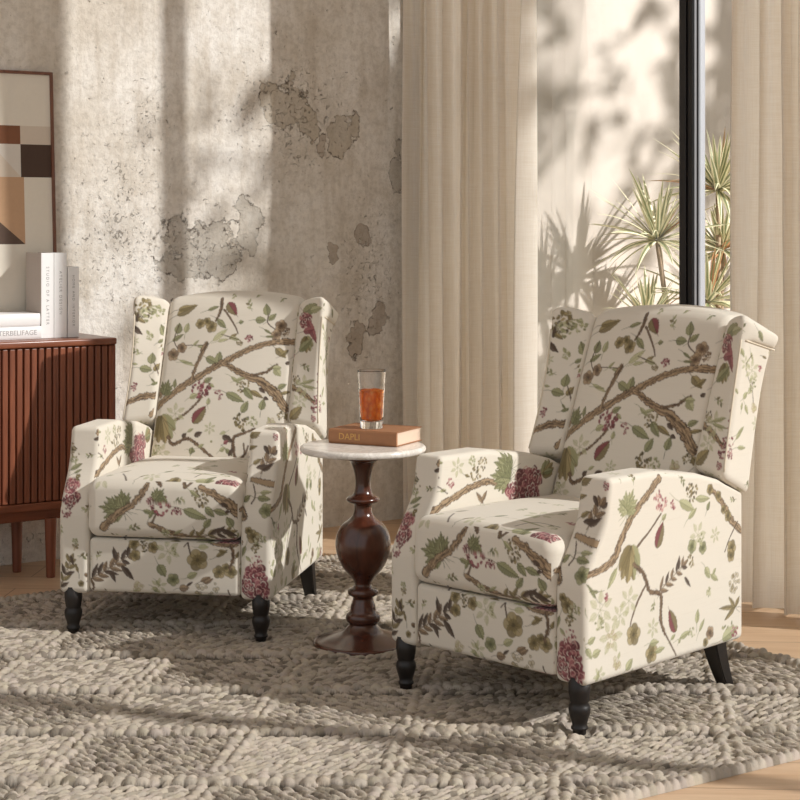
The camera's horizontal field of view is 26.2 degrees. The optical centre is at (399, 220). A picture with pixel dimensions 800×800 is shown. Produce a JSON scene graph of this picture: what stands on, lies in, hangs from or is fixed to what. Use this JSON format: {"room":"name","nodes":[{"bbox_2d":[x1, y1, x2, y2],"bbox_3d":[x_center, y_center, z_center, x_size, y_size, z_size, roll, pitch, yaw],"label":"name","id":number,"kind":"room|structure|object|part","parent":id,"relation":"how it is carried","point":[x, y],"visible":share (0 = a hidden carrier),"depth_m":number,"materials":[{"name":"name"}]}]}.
{"room":"living room","nodes":[
{"label":"living room","id":0,"kind":"room"},
{"bbox_2d":[0,0,731,565],"bbox_3d":[0.773,-1.010,7.799,12.000,4.700,0.200,0,0,-34],"label":"wall","id":1,"kind":"structure","parent":0,"point":[201,146],"depth_m":6.86,"materials":[{"name":"paint"}]},
{"bbox_2d":[0,519,799,799],"bbox_3d":[-0.007,1.290,2.087,6.320,0.100,8.400,0,0,-34],"label":"floor","id":2,"kind":"structure","parent":0,"point":[769,629],"depth_m":5.10,"materials":[{"name":"brown wood"}]},
{"bbox_2d":[0,333,116,577],"bbox_3d":[-1.731,0.827,5.786,1.550,0.827,0.314,0,0,-34],"label":"sideboard","id":3,"kind":"object","parent":2,"relation":"on","point":[49,387],"visible":0.72,"depth_m":5.95,"materials":[{"name":"brown wood"}]},
{"bbox_3d":[-1.354,1.136,6.079,0.043,0.208,0.043,0,0,-34],"label":"leg","id":4,"kind":"part","parent":3,"relation":"part of","materials":[{"name":"brown wood"}]},
{"bbox_2d":[0,326,41,339],"bbox_3d":[-1.394,0.390,6.025,0.235,0.044,0.144,0,0,-34],"label":"book","id":5,"kind":"object","parent":3,"relation":"on","point":[22,332],"visible":0.98,"depth_m":5.99,"materials":[{"name":"grey paper"}]},
{"bbox_2d":[0,312,39,326],"bbox_3d":[-1.393,0.345,6.024,0.225,0.044,0.141,0,0,-34],"label":"book","id":6,"kind":"object","parent":5,"relation":"on","point":[7,319],"visible":1,"depth_m":5.99,"materials":[{"name":"white paper"}]},
{"bbox_2d":[0,70,56,311],"bbox_3d":[-1.534,-0.065,6.085,0.660,0.955,0.080,0,0,-34],"label":"painting","id":7,"kind":"object","parent":3,"relation":"on","point":[27,154],"visible":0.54,"depth_m":6.21,"materials":[{"name":"brown paper"}]},
{"bbox_3d":[-1.732,0.985,5.788,1.544,0.026,0.310,0,0,-34],"label":"rail","id":8,"kind":"part","parent":3,"relation":"part of","materials":[{"name":"brown wood"}]},
{"bbox_2d":[26,252,53,337],"bbox_3d":[-1.279,0.262,6.110,0.047,0.300,0.144,0,0,-34],"label":"book","id":9,"kind":"object","parent":3,"relation":"on","point":[40,265],"visible":0.96,"depth_m":6.06,"materials":[{"name":"grey paper"}]},
{"bbox_3d":[-1.216,1.136,5.987,0.043,0.208,0.043,0,0,-34],"label":"leg","id":10,"kind":"part","parent":3,"relation":"part of","materials":[{"name":"brown wood"}]},
{"bbox_2d":[44,252,66,337],"bbox_3d":[-1.239,0.262,6.137,0.048,0.300,0.144,0,0,-34],"label":"book","id":11,"kind":"object","parent":3,"relation":"on","point":[60,259],"visible":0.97,"depth_m":6.08,"materials":[{"name":"grey paper"}]},
{"bbox_3d":[-1.330,0.705,5.889,0.754,0.531,0.020,0,0,-34],"label":"slatted door","id":12,"kind":"part","parent":3,"relation":"part of","materials":[{"name":"brown wood"}]},
{"bbox_2d":[67,266,78,336],"bbox_3d":[-1.199,0.287,6.164,0.043,0.250,0.144,0,0,-34],"label":"book","id":13,"kind":"object","parent":3,"relation":"on","point":[72,271],"visible":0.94,"depth_m":6.11,"materials":[{"name":"grey paper"}]},
{"bbox_3d":[-1.096,0.705,6.218,0.010,0.535,0.307,0,0,-34],"label":"panel","id":14,"kind":"part","parent":3,"relation":"part of","materials":[{"name":"brown wood"}]},
{"bbox_2d":[0,545,799,799],"bbox_3d":[-0.576,1.223,4.510,3.085,0.032,2.585,0,0,-34],"label":"rug","id":15,"kind":"object","parent":2,"relation":"on","point":[154,696],"visible":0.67,"depth_m":4.29,"materials":[{"name":"fabric"}]},
{"bbox_2d":[60,291,337,641],"bbox_3d":[-0.621,0.738,5.515,0.696,0.995,0.908,0,0,10],"label":"armchair","id":16,"kind":"object","parent":15,"relation":"on","point":[204,484],"visible":0.99,"depth_m":5.36,"materials":[{"name":"fabric"}]},
{"bbox_3d":[-0.981,1.165,5.169,0.054,0.140,0.054,0,0,10],"label":"leg","id":17,"kind":"part","parent":16,"relation":"part of","materials":[{"name":"black wood"}]},
{"bbox_3d":[-0.914,0.870,5.476,0.102,0.488,0.682,0,0,10],"label":"armrest","id":18,"kind":"part","parent":16,"relation":"part of","materials":[{"name":"fabric"}]},
{"bbox_3d":[-0.691,1.026,5.138,0.466,0.160,0.103,0,0,10],"label":"footrest panel","id":19,"kind":"part","parent":16,"relation":"part of","materials":[{"name":"fabric"}]},
{"bbox_2d":[89,455,248,539],"bbox_3d":[-0.647,0.846,5.374,0.476,0.192,0.622,0,0,10],"label":"seat cushion","id":20,"kind":"object","parent":16,"relation":"on","point":[132,497],"depth_m":5.09,"materials":[{"name":"fabric"}]},
{"bbox_3d":[-0.571,0.538,5.786,0.464,0.595,0.356,0,0,10],"label":"backrest","id":21,"kind":"part","parent":16,"relation":"part of","materials":[{"name":"fabric"}]},
{"bbox_3d":[-0.409,1.165,5.062,0.054,0.140,0.054,0,0,10],"label":"leg","id":22,"kind":"part","parent":16,"relation":"part of","materials":[{"name":"black wood"}]},
{"bbox_3d":[-0.362,0.870,5.374,0.102,0.488,0.682,0,0,10],"label":"armrest","id":23,"kind":"part","parent":16,"relation":"part of","materials":[{"name":"fabric"}]},
{"bbox_3d":[-0.304,1.155,5.642,0.052,0.160,0.096,0,0,11],"label":"leg","id":24,"kind":"part","parent":16,"relation":"part of","materials":[{"name":"black wood"}]},
{"bbox_2d":[300,439,425,655],"bbox_3d":[-0.108,0.945,5.030,0.368,0.581,0.368,0,0,0],"label":"side table","id":25,"kind":"object","parent":15,"relation":"on","point":[363,542],"visible":0.91,"depth_m":4.98,"materials":[{"name":"brown wood"}]},
{"bbox_2d":[328,423,421,446],"bbox_3d":[-0.073,0.633,5.101,0.224,0.042,0.174,0,0,27],"label":"book","id":26,"kind":"object","parent":25,"relation":"on","point":[389,435],"visible":1,"depth_m":5.04,"materials":[{"name":"brown paper"}]},
{"bbox_2d":[357,369,385,428],"bbox_3d":[-0.084,0.526,5.085,0.084,0.171,0.084,0,0,0],"label":"drinking glass","id":27,"kind":"object","parent":26,"relation":"on","point":[371,382],"visible":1,"depth_m":5.05,"materials":[{"name":"clear glass"}]},
{"bbox_2d":[392,304,777,735],"bbox_3d":[0.508,0.738,4.637,0.696,0.995,0.908,0,0,44],"label":"armchair","id":28,"kind":"object","parent":15,"relation":"on","point":[610,547],"visible":1,"depth_m":4.50,"materials":[{"name":"fabric"}]},
{"bbox_3d":[0.016,1.165,4.550,0.054,0.140,0.054,0,0,44],"label":"leg","id":29,"kind":"part","parent":28,"relation":"part of","materials":[{"name":"black wood"}]},
{"bbox_3d":[0.243,0.870,4.768,0.102,0.488,0.682,0,0,44],"label":"armrest","id":30,"kind":"part","parent":28,"relation":"part of","materials":[{"name":"fabric"}]},
{"bbox_3d":[0.240,1.026,4.363,0.466,0.160,0.103,0,0,44],"label":"footrest panel","id":31,"kind":"part","parent":28,"relation":"part of","materials":[{"name":"fabric"}]},
{"bbox_2d":[415,494,579,606],"bbox_3d":[0.408,0.846,4.535,0.476,0.192,0.622,0,0,44],"label":"seat cushion","id":32,"kind":"object","parent":28,"relation":"on","point":[498,550],"depth_m":4.33,"materials":[{"name":"fabric"}]},
{"bbox_3d":[0.432,1.165,4.143,0.054,0.140,0.054,0,0,44],"label":"leg","id":33,"kind":"part","parent":28,"relation":"part of","materials":[{"name":"black wood"}]},
{"bbox_3d":[0.700,0.538,4.835,0.464,0.595,0.356,0,0,44],"label":"backrest","id":34,"kind":"part","parent":28,"relation":"part of","materials":[{"name":"fabric"}]},
{"bbox_3d":[0.645,0.870,4.376,0.102,0.488,0.682,0,0,44],"label":"armrest","id":35,"kind":"part","parent":28,"relation":"part of","materials":[{"name":"fabric"}]},
{"bbox_3d":[0.842,1.155,4.566,0.052,0.160,0.096,0,0,44],"label":"leg","id":36,"kind":"part","parent":28,"relation":"part of","materials":[{"name":"black wood"}]},
{"bbox_3d":[2.531,-0.910,3.798,0.200,4.300,8.400,0,0,-34],"label":"wall","id":37,"kind":"structure","parent":0,"visible":0},
{"bbox_2d":[537,0,704,411],"bbox_3d":[2.091,-0.800,4.346,0.097,4.080,6.800,0,0,-34],"label":"window","id":38,"kind":"structure","parent":37,"relation":"in","point":[559,22],"depth_m":6.51,"materials":[{"name":"metal"}]},
{"bbox_3d":[0.609,-0.795,6.539,0.007,3.970,1.386,0,0,-34],"label":"pane","id":39,"kind":"part","parent":38,"relation":"part of","materials":[{"name":"glass"}]},
{"bbox_3d":[0.181,-3.110,3.419,7.326,0.100,7.833,0,0,0],"label":"ceiling","id":40,"kind":"structure","parent":0,"visible":0},
{"bbox_2d":[402,0,537,514],"bbox_3d":[0.279,-0.904,6.778,0.176,4.252,0.733,0,0,-34],"label":"curtain","id":41,"kind":"object","parent":40,"relation":"hanging from","point":[470,185],"visible":0.76,"depth_m":6.68,"materials":[{"name":"fabric"}]},
{"bbox_2d":[730,0,799,615],"bbox_3d":[1.222,-0.904,5.368,0.159,4.252,0.386,0,0,-34],"label":"curtain","id":42,"kind":"object","parent":40,"relation":"hanging from","point":[765,34],"visible":0.87,"depth_m":5.42,"materials":[{"name":"fabric"}]},
{"bbox_3d":[6.659,1.365,5.617,12.788,0.150,13.144,0,0,0],"label":"ground","id":43,"kind":"structure","parent":0,"visible":0},
{"bbox_2d":[588,169,729,306],"bbox_3d":[1.111,0.535,7.391,0.645,1.514,0.678,0,0,24],"label":"dracaena","id":44,"kind":"object","parent":43,"relation":"on","point":[659,226],"visible":0.59,"depth_m":7.35,"materials":[{"name":"green plant"}]},
{"bbox_3d":[1.056,0.372,7.324,0.541,0.361,0.512,0,0,0],"label":"crown","id":45,"kind":"part","parent":44,"relation":"part of","materials":[{"name":"green plant"}]},
{"bbox_3d":[1.169,0.685,7.443,0.160,1.211,0.039,0,0,-37],"label":"stem","id":46,"kind":"part","parent":44,"relation":"part of","materials":[{"name":"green plant"}]},
{"bbox_2d":[636,129,729,308],"bbox_3d":[1.365,0.423,7.445,0.698,1.738,0.826,0,0,0],"label":"dracaena","id":47,"kind":"object","parent":43,"relation":"on","point":[717,176],"visible":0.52,"depth_m":7.44,"materials":[{"name":"green plant"}]},
{"bbox_3d":[1.318,0.281,7.347,0.606,0.424,0.632,0,0,0],"label":"crown","id":48,"kind":"part","parent":47,"relation":"part of","materials":[{"name":"green plant"}]},
{"bbox_3d":[1.389,-0.213,7.483,0.650,0.465,0.701,0,0,0],"label":"crown","id":49,"kind":"part","parent":47,"relation":"part of","materials":[{"name":"green plant"}]},
{"bbox_3d":[1.414,0.070,7.580,0.499,0.339,0.508,0,0,-20],"label":"crown","id":50,"kind":"part","parent":47,"relation":"part of","materials":[{"name":"green plant"}]},
{"bbox_3d":[1.359,0.578,7.465,0.085,1.426,0.036,0,0,-28],"label":"stem","id":51,"kind":"part","parent":47,"relation":"part of","materials":[{"name":"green plant"}]},
{"bbox_3d":[1.382,0.709,7.511,0.043,1.165,0.181,0,0,35],"label":"stem","id":52,"kind":"part","parent":47,"relation":"part of","materials":[{"name":"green plant"}]}
]}

